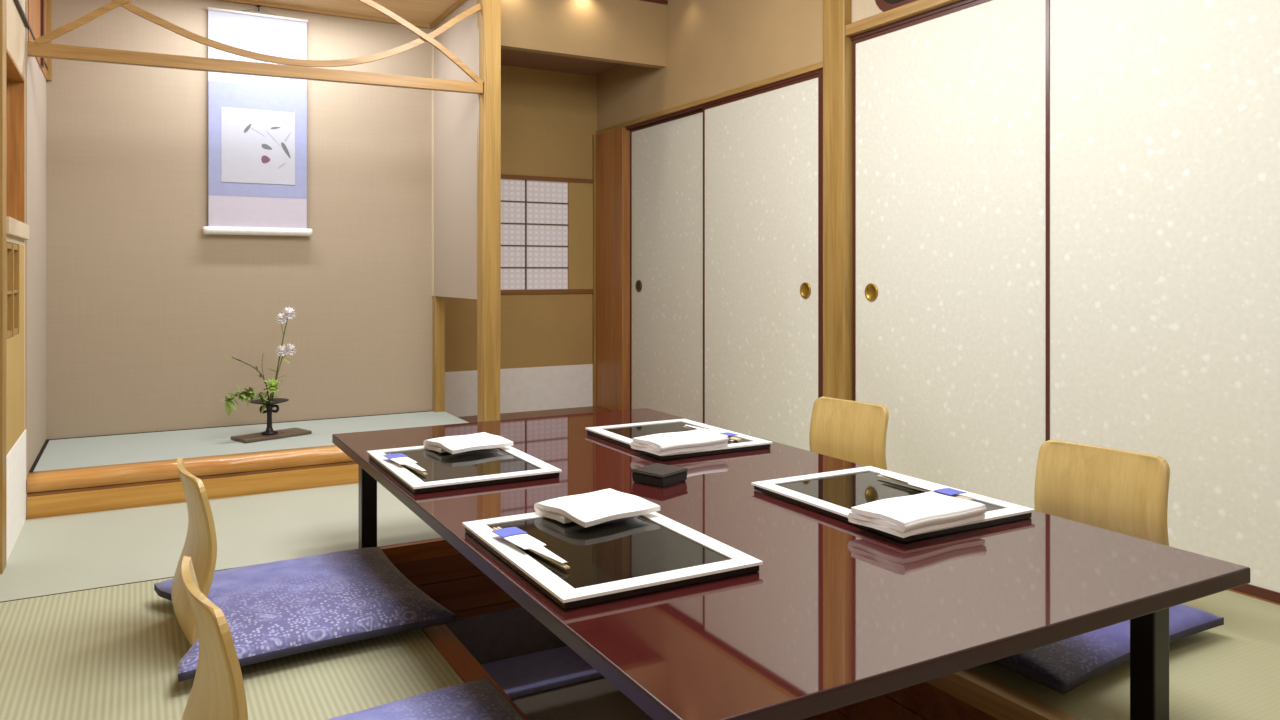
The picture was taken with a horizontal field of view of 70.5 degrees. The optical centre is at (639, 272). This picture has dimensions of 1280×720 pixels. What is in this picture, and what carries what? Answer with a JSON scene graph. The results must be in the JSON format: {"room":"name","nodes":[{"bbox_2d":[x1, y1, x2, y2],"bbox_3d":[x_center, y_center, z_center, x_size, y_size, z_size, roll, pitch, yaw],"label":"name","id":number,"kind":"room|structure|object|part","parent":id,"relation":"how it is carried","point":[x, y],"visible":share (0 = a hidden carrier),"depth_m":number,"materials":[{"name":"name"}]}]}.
{"room":"japanese dining room","nodes":[
{"label":"japanese dining room","id":0,"kind":"room"},
{"bbox_2d":[6,0,45,517],"bbox_3d":[-2.223,-0.335,3.197,0.105,2.390,1.450,0,0,-29],"label":"wall","id":1,"kind":"structure","parent":0,"point":[35,81],"depth_m":3.28,"materials":[{"name":"paint"}]},
{"bbox_2d":[0,0,5,573],"bbox_3d":[-1.855,-0.335,2.619,0.026,2.390,0.091,0,0,-29],"label":"trim","id":2,"kind":"structure","parent":1,"relation":"attached to","point":[2,2],"depth_m":2.59,"materials":[{"name":"brown wood"}]},
{"bbox_2d":[6,242,19,338],"bbox_3d":[-1.999,0.052,2.836,0.060,0.295,0.360,0,0,-29],"label":"window","id":3,"kind":"structure","parent":1,"relation":"in","point":[12,250],"depth_m":2.84,"materials":[{"name":"wood"}]},
{"bbox_2d":[6,48,24,222],"bbox_3d":[-2.040,-0.421,2.907,0.059,0.508,0.525,0,0,-29],"label":"trim","id":4,"kind":"structure","parent":1,"relation":"attached to","point":[15,81],"depth_m":3.13,"materials":[{"name":"brown wood"}]},
{"bbox_2d":[6,429,25,561],"bbox_3d":[-2.012,0.704,2.919,0.003,0.312,0.582,0,0,-29],"label":"wall panel","id":5,"kind":"object","parent":1,"relation":"attached to","point":[16,458],"depth_m":2.89,"materials":[{"name":"white paper"}]},
{"bbox_2d":[6,217,28,239],"bbox_3d":[-2.017,-0.141,2.909,0.044,0.052,0.555,0,0,-29],"label":"trim","id":6,"kind":"structure","parent":1,"relation":"attached to","point":[15,228],"depth_m":2.84,"materials":[{"name":"paint"}]},
{"bbox_2d":[13,0,47,69],"bbox_3d":[-2.247,-0.867,3.350,0.012,0.010,1.140,0,0,-29],"label":"trim","id":7,"kind":"structure","parent":1,"relation":"attached to","point":[17,3],"depth_m":3.05,"materials":[{"name":"wood"}]},
{"bbox_2d":[28,0,46,78],"bbox_3d":[-2.336,-1.045,3.512,0.004,0.450,0.730,0,0,-29],"label":"trim","id":8,"kind":"structure","parent":1,"relation":"attached to","point":[33,5],"depth_m":3.44,"materials":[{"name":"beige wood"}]},
{"bbox_2d":[40,0,43,67],"bbox_3d":[-2.376,-1.045,3.599,0.010,0.450,0.040,0,0,-29],"label":"trim","id":9,"kind":"structure","parent":1,"relation":"attached to","point":[41,1],"depth_m":3.58,"materials":[{"name":"brown paint"}]},
{"bbox_2d":[46,0,51,80],"bbox_3d":[-2.515,-1.045,3.850,0.020,0.450,0.025,0,0,-29],"label":"trim","id":10,"kind":"structure","parent":1,"relation":"attached to","point":[49,2],"depth_m":3.84,"materials":[{"name":"brown wood"}]},
{"bbox_2d":[27,445,352,493],"bbox_3d":[-1.432,0.746,3.601,1.670,0.069,0.085,0,0,-29],"label":"trim","id":11,"kind":"structure","parent":1,"relation":"attached to","point":[116,474],"depth_m":3.41,"materials":[{"name":"brown wood"}]},
{"bbox_2d":[27,461,357,518],"bbox_3d":[-1.432,0.838,3.601,1.670,0.104,0.054,0,0,-29],"label":"trim","id":12,"kind":"structure","parent":1,"relation":"attached to","point":[52,505],"depth_m":3.40,"materials":[{"name":"brown wood"}]},
{"bbox_2d":[27,42,482,93],"bbox_3d":[-1.434,-0.805,3.608,1.674,0.071,0.036,0,0,-29],"label":"trim","id":13,"kind":"structure","parent":1,"relation":"attached to","point":[45,50],"depth_m":3.52,"materials":[{"name":"brown wood"}]},
{"bbox_2d":[34,0,483,84],"bbox_3d":[-1.419,-1.014,3.603,1.659,0.424,0.016,0,0,-29],"label":"trim","id":14,"kind":"structure","parent":1,"relation":"attached to","point":[91,16],"depth_m":3.76,"materials":[{"name":"beige wood"}]},
{"bbox_2d":[112,0,480,66],"bbox_3d":[-1.437,-1.015,3.612,1.681,0.361,0.016,0,0,-29],"label":"trim","id":15,"kind":"structure","parent":1,"relation":"attached to","point":[130,7],"depth_m":3.62,"materials":[{"name":"beige wood"}]},
{"bbox_2d":[46,0,431,438],"bbox_3d":[-1.839,-0.290,4.270,1.730,2.300,0.050,0,0,-29],"label":"wall","id":16,"kind":"structure","parent":0,"point":[146,310],"depth_m":4.15,"materials":[{"name":"beige paint"}]},
{"bbox_2d":[29,411,428,471],"bbox_3d":[-1.625,0.759,3.948,1.670,0.101,0.720,0,0,-29],"label":"trim","id":17,"kind":"structure","parent":16,"relation":"attached to","point":[47,440],"depth_m":4.01,"materials":[{"name":"brown wood"}]},
{"bbox_2d":[217,0,431,28],"bbox_3d":[-1.795,-1.266,4.254,1.670,0.017,0.020,0,0,-29],"label":"trim","id":18,"kind":"structure","parent":16,"relation":"attached to","point":[248,2],"depth_m":4.39,"materials":[{"name":"brown wood"}]},
{"bbox_2d":[432,296,444,411],"bbox_3d":[-1.037,0.489,4.659,0.050,0.742,0.050,0,0,-29],"label":"trim","id":19,"kind":"structure","parent":16,"relation":"attached to","point":[438,302],"depth_m":4.64,"materials":[{"name":"brown wood"}]},
{"bbox_3d":[-1.794,-1.245,4.255,0.020,0.032,0.031,0,0,-29],"label":"hook","id":20,"kind":"object","parent":16,"relation":"attached to","visible":0},
{"bbox_2d":[203,7,311,235],"bbox_3d":[-1.785,-0.710,4.239,0.472,1.067,0.037,0,0,-29],"label":"scroll","id":21,"kind":"object","parent":20,"relation":"hanging from","point":[257,125],"visible":0.98,"depth_m":4.24,"materials":[{"name":"white fabric"}]},
{"bbox_3d":[-1.787,-1.210,4.242,0.436,0.014,0.013,0,0,-29],"label":"rod","id":22,"kind":"part","parent":21,"relation":"part of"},
{"bbox_2d":[221,107,294,184],"bbox_3d":[-1.787,-0.593,4.242,0.320,0.345,0.002,0,0,-29],"label":"painting","id":23,"kind":"object","parent":21,"relation":"attached to","point":[258,143],"depth_m":4.24,"materials":[{"name":"paper"}]},
{"bbox_2d":[33,411,468,471],"bbox_3d":[-1.597,0.761,3.962,1.708,0.098,0.707,0,0,-29],"label":"floor","id":24,"kind":"structure","parent":0,"point":[166,445],"depth_m":3.82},
{"bbox_2d":[231,428,311,442],"bbox_3d":[-1.600,0.704,3.933,0.136,0.014,0.300,0,0,41],"label":"board","id":25,"kind":"object","parent":24,"relation":"on","point":[254,437],"visible":0.96,"depth_m":3.88,"materials":[{"name":"brown wood"}]},
{"bbox_2d":[250,398,288,434],"bbox_3d":[-1.609,0.625,3.929,0.158,0.143,0.158,0,0,-29],"label":"flower vase","id":26,"kind":"object","parent":25,"relation":"on","point":[269,430],"visible":0.95,"depth_m":3.92,"materials":[{"name":"metal"}]},
{"bbox_2d":[221,384,271,415],"bbox_3d":[-1.674,0.540,3.847,0.210,0.134,0.071,0,0,-38],"label":"leafy branch","id":27,"kind":"object","parent":26,"relation":"in","point":[246,394],"visible":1,"depth_m":3.84,"materials":[{"name":"green plant"}]},
{"bbox_2d":[225,357,268,402],"bbox_3d":[-1.685,0.471,3.885,0.182,0.245,0.053,0,0,-29],"label":"twig","id":28,"kind":"object","parent":26,"relation":"in","point":[256,367],"visible":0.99,"depth_m":3.91,"materials":[{"name":"green plant"}]},
{"bbox_3d":[-1.609,0.632,3.929,0.068,0.130,0.068,0,0,-29],"label":"stem","id":29,"kind":"part","parent":26,"relation":"part of","materials":[{"name":"metal"}]},
{"bbox_3d":[-1.609,0.562,3.929,0.158,0.016,0.158,0,0,-29],"label":"rim plate","id":30,"kind":"part","parent":26,"relation":"part of","materials":[{"name":"metal"}]},
{"bbox_2d":[262,378,279,402],"bbox_3d":[-1.583,0.525,3.893,0.069,0.140,0.071,0,0,8],"label":"flower","id":31,"kind":"object","parent":26,"relation":"in","point":[273,387],"visible":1,"depth_m":3.90,"materials":[{"name":"green plant"}]},
{"bbox_2d":[267,307,295,401],"bbox_3d":[-1.561,0.371,3.945,0.127,0.447,0.046,0,0,-29],"label":"flower","id":32,"kind":"object","parent":26,"relation":"in","point":[289,311],"visible":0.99,"depth_m":3.95,"materials":[{"name":"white plant"}]},
{"bbox_3d":[-1.574,0.390,3.946,0.083,0.409,0.011,0,0,-29],"label":"stem","id":33,"kind":"part","parent":32,"relation":"part of","materials":[{"name":"green plant"}]},
{"bbox_2d":[270,343,295,402],"bbox_3d":[-1.551,0.451,3.935,0.116,0.287,0.045,0,0,-26],"label":"flower","id":34,"kind":"object","parent":26,"relation":"in","point":[289,346],"visible":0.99,"depth_m":3.94,"materials":[{"name":"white plant"}]},
{"bbox_3d":[-1.568,0.466,3.937,0.089,0.258,0.015,0,0,-17],"label":"stem","id":35,"kind":"part","parent":34,"relation":"part of","materials":[{"name":"green plant"}]},
{"bbox_2d":[253,0,623,75],"bbox_3d":[-1.197,-1.308,4.541,3.115,0.065,1.500,0,0,-29],"label":"ceiling","id":36,"kind":"structure","parent":0,"point":[418,11],"depth_m":4.48,"materials":[{"name":"brown wood"}]},
{"bbox_2d":[434,0,478,298],"bbox_3d":[-0.869,-0.661,4.369,0.060,1.558,0.720,0,0,-29],"label":"wall","id":37,"kind":"structure","parent":0,"point":[456,115],"depth_m":4.32,"materials":[{"name":"paint"}]},
{"bbox_2d":[432,28,433,295],"bbox_3d":[-1.067,-0.576,4.659,0.004,1.388,0.020,0,0,-29],"label":"trim","id":38,"kind":"structure","parent":37,"relation":"attached to","point":[432,28],"depth_m":4.65,"materials":[{"name":"paint"}]},
{"bbox_2d":[430,0,466,27],"bbox_3d":[-0.899,-1.266,4.340,0.020,0.017,0.700,0,0,-29],"label":"trim","id":39,"kind":"structure","parent":37,"relation":"attached to","point":[458,3],"depth_m":4.39,"materials":[{"name":"brown wood"}]},
{"bbox_2d":[477,0,500,421],"bbox_3d":[-0.679,-0.335,4.037,0.093,2.390,0.075,0,0,-29],"label":"wooden pillar","id":40,"kind":"structure","parent":37,"relation":"attached to","point":[489,15],"depth_m":4.01,"materials":[{"name":"brown wood"}]},
{"bbox_2d":[445,65,596,371],"bbox_3d":[-0.834,-0.230,5.590,1.380,2.180,0.060,0,0,-29],"label":"wall","id":41,"kind":"structure","parent":0,"point":[549,118],"depth_m":5.67,"materials":[{"name":"paint"}]},
{"bbox_2d":[445,364,592,416],"bbox_3d":[-0.838,0.724,5.551,1.215,0.272,0.004,0,0,-29],"label":"wall panel","id":42,"kind":"object","parent":41,"relation":"attached to","point":[567,386],"depth_m":5.63,"materials":[{"name":"white paper"}]},
{"bbox_2d":[501,174,592,293],"bbox_3d":[-0.775,-0.237,5.592,1.085,0.733,0.034,0,0,-29],"label":"window","id":43,"kind":"structure","parent":41,"relation":"in","point":[547,226],"depth_m":5.70,"materials":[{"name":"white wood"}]},
{"bbox_3d":[-0.378,-0.237,5.805,0.174,0.681,0.007,0,0,-29],"label":"panel","id":44,"kind":"part","parent":43,"relation":"part of","materials":[{"name":"beige wood"}]},
{"bbox_2d":[511,677,652,719],"bbox_3d":[0.035,1.300,2.194,0.935,0.040,1.960,0,0,-29],"label":"floor","id":45,"kind":"structure","parent":0,"point":[597,698],"depth_m":2.69,"materials":[{"name":"wood"}]},
{"bbox_2d":[481,645,602,698],"bbox_3d":[-0.344,1.270,2.876,0.855,0.020,0.240,0,0,-29],"label":"mat","id":46,"kind":"object","parent":45,"relation":"on","point":[527,674],"visible":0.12,"depth_m":2.86,"materials":[{"name":"fabric"}]},
{"bbox_2d":[501,0,665,68],"bbox_3d":[-0.394,-1.346,4.828,1.208,0.368,0.060,0,0,-29],"label":"wall","id":47,"kind":"structure","parent":0,"point":[630,32],"depth_m":4.86,"materials":[{"name":"beige paint"}]},
{"bbox_2d":[641,0,667,4],"bbox_3d":[-0.376,-1.520,4.795,1.208,0.020,0.015,0,0,-29],"label":"trim","id":48,"kind":"structure","parent":47,"relation":"attached to","point":[665,2],"depth_m":5.06,"materials":[{"name":"brown wood"}]},
{"bbox_2d":[0,406,1279,719],"bbox_3d":[-0.386,0.905,2.051,3.920,0.090,6.560,0,0,-29],"label":"floor","id":49,"kind":"structure","parent":0,"point":[113,652],"depth_m":2.11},
{"bbox_2d":[171,457,216,645],"bbox_3d":[-0.914,0.654,2.214,0.399,0.399,0.346,0,0,-34],"label":"chair","id":50,"kind":"object","parent":49,"relation":"on","point":[200,544],"visible":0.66,"depth_m":2.03,"materials":[{"name":"brown wood"}]},
{"bbox_2d":[154,547,455,681],"bbox_3d":[-0.852,0.806,2.255,0.590,0.066,0.630,0,0,-32],"label":"floor cushion","id":51,"kind":"object","parent":50,"relation":"on","point":[276,609],"visible":0.85,"depth_m":2.14,"materials":[{"name":"purple fabric"}]},
{"bbox_2d":[181,556,247,719],"bbox_3d":[-0.510,0.654,1.438,0.399,0.399,0.346,0,0,-34],"label":"chair","id":52,"kind":"object","parent":49,"relation":"on","point":[217,692],"visible":1,"depth_m":1.27,"materials":[{"name":"brown wood"}]},
{"bbox_2d":[326,677,523,719],"bbox_3d":[-0.379,0.806,1.391,0.590,0.066,0.630,0,0,-33],"label":"floor cushion","id":53,"kind":"object","parent":52,"relation":"on","point":[481,699],"visible":1,"depth_m":1.64,"materials":[{"name":"purple fabric"}]},
{"bbox_2d":[332,408,1249,719],"bbox_3d":[0.042,0.684,2.218,1.146,0.348,2.125,0,0,-29],"label":"table","id":54,"kind":"object","parent":49,"relation":"on","point":[836,614],"visible":0.71,"depth_m":1.49,"materials":[{"name":"red paint"}]},
{"bbox_3d":[-0.835,0.699,2.776,0.047,0.320,0.047,0,0,-29],"label":"leg","id":55,"kind":"part","parent":54,"relation":"part of","materials":[{"name":"black wood"}]},
{"bbox_2d":[367,446,561,493],"bbox_3d":[-0.475,0.500,2.379,0.372,0.018,0.484,0,0,-29],"label":"serving tray","id":56,"kind":"object","parent":54,"relation":"on","point":[482,467],"visible":0.75,"depth_m":2.29,"materials":[{"name":"black paint"}]},
{"bbox_2d":[383,453,426,474],"bbox_3d":[-0.597,0.486,2.310,0.049,0.014,0.277,0,0,-34],"label":"chopsticks","id":57,"kind":"object","parent":56,"relation":"on","point":[399,458],"visible":1,"depth_m":2.31,"materials":[{"name":"white paper"}]},
{"bbox_3d":[-0.475,0.495,2.379,0.300,0.002,0.412,0,0,-29],"label":"panel","id":58,"kind":"part","parent":56,"relation":"part of","materials":[{"name":"plastic"}]},
{"bbox_2d":[424,432,512,453],"bbox_3d":[-0.482,0.478,2.536,0.190,0.027,0.188,0,0,-37],"label":"folded towel","id":59,"kind":"object","parent":56,"relation":"on","point":[477,441],"visible":1,"depth_m":2.50,"materials":[{"name":"white fabric"}]},
{"bbox_2d":[462,512,762,609],"bbox_3d":[-0.070,0.500,1.663,0.372,0.018,0.484,0,0,-29],"label":"serving tray","id":60,"kind":"object","parent":54,"relation":"on","point":[616,559],"visible":0.77,"depth_m":1.57,"materials":[{"name":"black paint"}]},
{"bbox_2d":[492,527,569,568],"bbox_3d":[-0.197,0.486,1.611,0.049,0.014,0.277,0,0,-34],"label":"chopsticks","id":61,"kind":"object","parent":60,"relation":"on","point":[514,535],"visible":1,"depth_m":1.61,"materials":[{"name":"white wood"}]},
{"bbox_2d":[534,488,659,527],"bbox_3d":[-0.089,0.478,1.842,0.190,0.027,0.188,0,0,-38],"label":"folded towel","id":62,"kind":"object","parent":60,"relation":"on","point":[597,507],"visible":1,"depth_m":1.81,"materials":[{"name":"white fabric"}]},
{"bbox_3d":[-0.070,0.495,1.663,0.300,0.002,0.412,0,0,-29],"label":"panel","id":63,"kind":"part","parent":60,"relation":"part of","materials":[{"name":"plastic"}]},
{"bbox_2d":[631,463,687,486],"bbox_3d":[0.048,0.494,2.213,0.103,0.030,0.103,0,0,41],"label":"lidded box","id":64,"kind":"object","parent":54,"relation":"on","point":[657,474],"visible":1,"depth_m":2.19,"materials":[{"name":"black wood"}]},
{"bbox_3d":[0.048,0.482,2.213,0.103,0.007,0.103,0,0,41],"label":"lid","id":65,"kind":"part","parent":64,"relation":"part of","materials":[{"name":"black wood"}]},
{"bbox_2d":[585,419,772,459],"bbox_3d":[0.106,0.500,2.754,0.372,0.018,0.484,0,0,-29],"label":"serving tray","id":66,"kind":"object","parent":54,"relation":"on","point":[622,434],"visible":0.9,"depth_m":2.77,"materials":[{"name":"black paint"}]},
{"bbox_3d":[0.106,0.495,2.754,0.300,0.002,0.412,0,0,-29],"label":"panel","id":67,"kind":"part","parent":66,"relation":"part of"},
{"bbox_2d":[630,429,728,455],"bbox_3d":[0.113,0.475,2.549,0.240,0.032,0.149,0,0,-35],"label":"folded towel","id":68,"kind":"object","parent":66,"relation":"on","point":[660,444],"visible":1,"depth_m":2.51,"materials":[{"name":"white fabric"}]},
{"bbox_2d":[683,425,741,440],"bbox_3d":[0.215,0.486,2.760,0.049,0.014,0.277,0,0,-33],"label":"chopsticks","id":69,"kind":"object","parent":66,"relation":"on","point":[728,434],"visible":0.74,"depth_m":2.73,"materials":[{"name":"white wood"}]},
{"bbox_2d":[751,466,1034,542],"bbox_3d":[0.541,0.500,2.003,0.372,0.018,0.484,0,0,-29],"label":"serving tray","id":70,"kind":"object","parent":54,"relation":"on","point":[833,494],"visible":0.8,"depth_m":2.02,"materials":[{"name":"black paint"}]},
{"bbox_3d":[0.541,0.495,2.003,0.300,0.002,0.412,0,0,-29],"label":"panel","id":71,"kind":"part","parent":70,"relation":"part of","materials":[{"name":"plastic"}]},
{"bbox_2d":[848,491,986,537],"bbox_3d":[0.550,0.475,1.794,0.240,0.032,0.149,0,0,-33],"label":"folded towel","id":72,"kind":"object","parent":70,"relation":"on","point":[904,516],"visible":1,"depth_m":1.76,"materials":[{"name":"white fabric"}]},
{"bbox_2d":[877,473,973,500],"bbox_3d":[0.642,0.486,2.058,0.049,0.014,0.277,0,0,-29],"label":"chopsticks","id":73,"kind":"object","parent":70,"relation":"on","point":[951,492],"visible":0.78,"depth_m":2.04,"materials":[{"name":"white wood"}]},
{"bbox_3d":[0.926,0.699,1.645,0.047,0.320,0.047,0,0,-29],"label":"leg","id":74,"kind":"part","parent":54,"relation":"part of","materials":[{"name":"black wood"}]},
{"bbox_2d":[809,396,888,469],"bbox_3d":[0.612,0.654,3.115,0.399,0.399,0.346,0,0,-36],"label":"chair","id":75,"kind":"object","parent":49,"relation":"on","point":[847,430],"visible":0.33,"depth_m":3.21,"materials":[{"name":"brown wood"}]},
{"bbox_2d":[1034,439,1169,545],"bbox_3d":[1.067,0.654,2.259,0.399,0.399,0.346,0,0,-36],"label":"chair","id":76,"kind":"object","parent":49,"relation":"on","point":[1125,492],"visible":0.36,"depth_m":2.34,"materials":[{"name":"brown wood"}]},
{"bbox_2d":[993,604,1223,694],"bbox_3d":[0.931,0.806,2.218,0.649,0.066,0.630,0,0,-33],"label":"floor cushion","id":77,"kind":"object","parent":76,"relation":"on","point":[1062,666],"visible":0.18,"depth_m":1.90,"materials":[{"name":"purple fabric"}]},
{"bbox_2d":[1228,589,1279,604],"bbox_3d":[1.917,0.883,1.970,0.085,0.053,4.178,0,0,-29],"label":"trim","id":78,"kind":"structure","parent":49,"relation":"on","point":[1235,591],"depth_m":2.40,"materials":[{"name":"red wood"}]},
{"bbox_2d":[393,553,997,719],"bbox_3d":[0.035,1.095,2.194,0.935,0.370,1.960,0,0,-29],"label":"wall","id":79,"kind":"structure","parent":0,"point":[454,582],"depth_m":2.86,"materials":[{"name":"brown wood"}]},
{"bbox_2d":[380,538,459,563],"bbox_3d":[-0.433,0.884,3.035,0.875,0.051,0.025,0,0,-29],"label":"trim","id":80,"kind":"structure","parent":79,"relation":"attached to","point":[419,550],"depth_m":2.87,"materials":[{"name":"brown wood"}]},
{"bbox_2d":[421,624,528,719],"bbox_3d":[-0.366,0.884,1.957,0.056,0.051,1.975,0,0,-29],"label":"trim","id":81,"kind":"structure","parent":79,"relation":"attached to","point":[461,660],"depth_m":2.02,"materials":[{"name":"brown wood"}]},
{"bbox_2d":[445,607,566,663],"bbox_3d":[-0.422,1.200,3.015,0.875,0.160,0.019,0,0,-29],"label":"trim","id":82,"kind":"structure","parent":79,"relation":"attached to","point":[513,632],"depth_m":2.99,"materials":[{"name":"black"}]},
{"bbox_2d":[927,668,1079,719],"bbox_3d":[0.446,0.884,2.408,0.051,0.051,1.975,0,0,-29],"label":"trim","id":83,"kind":"structure","parent":79,"relation":"attached to","point":[997,699],"depth_m":1.86,"materials":[{"name":"brown wood"}]},
{"bbox_2d":[597,0,882,130],"bbox_3d":[1.345,-1.222,3.015,0.067,0.615,6.560,0,0,-29],"label":"wall","id":84,"kind":"structure","parent":0,"point":[713,47],"depth_m":4.66,"materials":[{"name":"beige paint"}]},
{"bbox_2d":[592,134,595,406],"bbox_3d":[-0.295,-0.016,5.840,0.014,1.752,0.023,0,0,-29],"label":"trim","id":85,"kind":"structure","parent":84,"relation":"attached to","point":[594,135],"depth_m":5.83,"materials":[{"name":"brown wood"}]},
{"bbox_2d":[630,109,702,422],"bbox_3d":[0.159,-0.009,5.171,0.029,1.731,0.862,0,0,-29],"label":"door","id":86,"kind":"structure","parent":84,"relation":"in","point":[666,156],"depth_m":5.17,"materials":[{"name":"paper"}]},
{"bbox_3d":[-0.008,0.078,5.449,0.007,0.072,0.072,0,0,-29],"label":"handle","id":87,"kind":"part","parent":86,"relation":"part of","materials":[{"name":"brown metal"}]},
{"bbox_2d":[596,61,822,134],"bbox_3d":[0.290,-0.905,4.897,0.070,0.026,2.244,0,0,-29],"label":"trim","id":88,"kind":"structure","parent":84,"relation":"attached to","point":[817,66],"depth_m":4.59,"materials":[{"name":"brown wood"}]},
{"bbox_2d":[703,73,819,450],"bbox_3d":[0.570,-0.009,4.378,0.029,1.731,0.940,0,0,-29],"label":"door","id":89,"kind":"structure","parent":84,"relation":"in","point":[761,149],"depth_m":4.33,"materials":[{"name":"paper"}]},
{"bbox_3d":[0.740,0.078,4.051,0.007,0.072,0.072,0,0,-29],"label":"handle","id":90,"kind":"part","parent":89,"relation":"part of","materials":[{"name":"gold metal"}]},
{"bbox_2d":[823,0,852,400],"bbox_3d":[0.858,-0.335,3.850,0.095,2.390,0.138,0,0,-29],"label":"wooden pillar","id":91,"kind":"structure","parent":84,"relation":"attached to","point":[837,47],"depth_m":3.80,"materials":[{"name":"brown wood"}]},
{"bbox_2d":[875,0,916,11],"bbox_3d":[1.248,-1.143,3.121,0.012,0.235,1.240,0,0,-29],"label":"trim","id":92,"kind":"structure","parent":84,"relation":"attached to","point":[884,5],"depth_m":3.58,"materials":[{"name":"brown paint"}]},
{"bbox_2d":[853,0,1045,508],"bbox_3d":[1.130,-0.057,3.372,0.029,1.826,0.950,0,0,-29],"label":"door","id":93,"kind":"structure","parent":84,"relation":"in","point":[949,106],"depth_m":3.32,"materials":[{"name":"paper"}]},
{"bbox_3d":[0.942,0.078,3.688,0.007,0.072,0.072,0,0,-29],"label":"handle","id":94,"kind":"part","parent":93,"relation":"part of","materials":[{"name":"gold metal"}]},
{"bbox_3d":[1.131,-0.057,3.373,0.026,1.826,0.950,0,0,-29],"label":"frame","id":95,"kind":"part","parent":93,"relation":"part of","materials":[{"name":"white paper"}]},
{"bbox_2d":[1046,0,1279,602],"bbox_3d":[1.568,-0.057,2.532,0.029,1.826,0.970,0,0,-29],"label":"door","id":96,"kind":"structure","parent":84,"relation":"in","point":[1163,116],"depth_m":2.59,"materials":[{"name":"paper"}]},
{"bbox_3d":[1.393,-0.310,3.064,0.065,2.440,6.600,0,0,-29],"label":"wall","id":97,"kind":"structure","parent":0,"visible":0},
{"bbox_2d":[596,127,629,410],"bbox_3d":[-0.166,-0.016,5.705,0.080,1.752,0.379,0,0,-29],"label":"wooden pillar","id":98,"kind":"structure","parent":97,"relation":"attached to","point":[613,146],"depth_m":5.63,"materials":[{"name":"red wood"}]},
{"bbox_2d":[626,68,822,129],"bbox_3d":[0.389,-0.884,4.734,0.056,0.015,1.864,0,0,-29],"label":"trim","id":99,"kind":"structure","parent":97,"relation":"attached to","point":[699,107],"depth_m":4.67,"materials":[{"name":"brown paint"}]},
{"bbox_2d":[820,72,822,396],"bbox_3d":[0.827,-0.009,3.946,0.056,1.737,0.060,0,0,-29],"label":"trim","id":100,"kind":"structure","parent":97,"relation":"attached to","point":[821,73],"depth_m":3.95,"materials":[{"name":"brown paint"}]},
{"bbox_2d":[845,0,960,36],"bbox_3d":[1.910,-1.010,1.966,0.090,0.044,4.178,0,0,-29],"label":"trim","id":101,"kind":"structure","parent":97,"relation":"attached to","point":[917,7],"depth_m":3.53,"materials":[{"name":"brown wood"}]},
{"bbox_2d":[851,0,976,40],"bbox_3d":[1.924,-0.980,1.974,0.058,0.016,4.178,0,0,-29],"label":"trim","id":102,"kind":"structure","parent":97,"relation":"attached to","point":[962,2],"depth_m":3.48,"materials":[{"name":"brown paint"}]}
]}

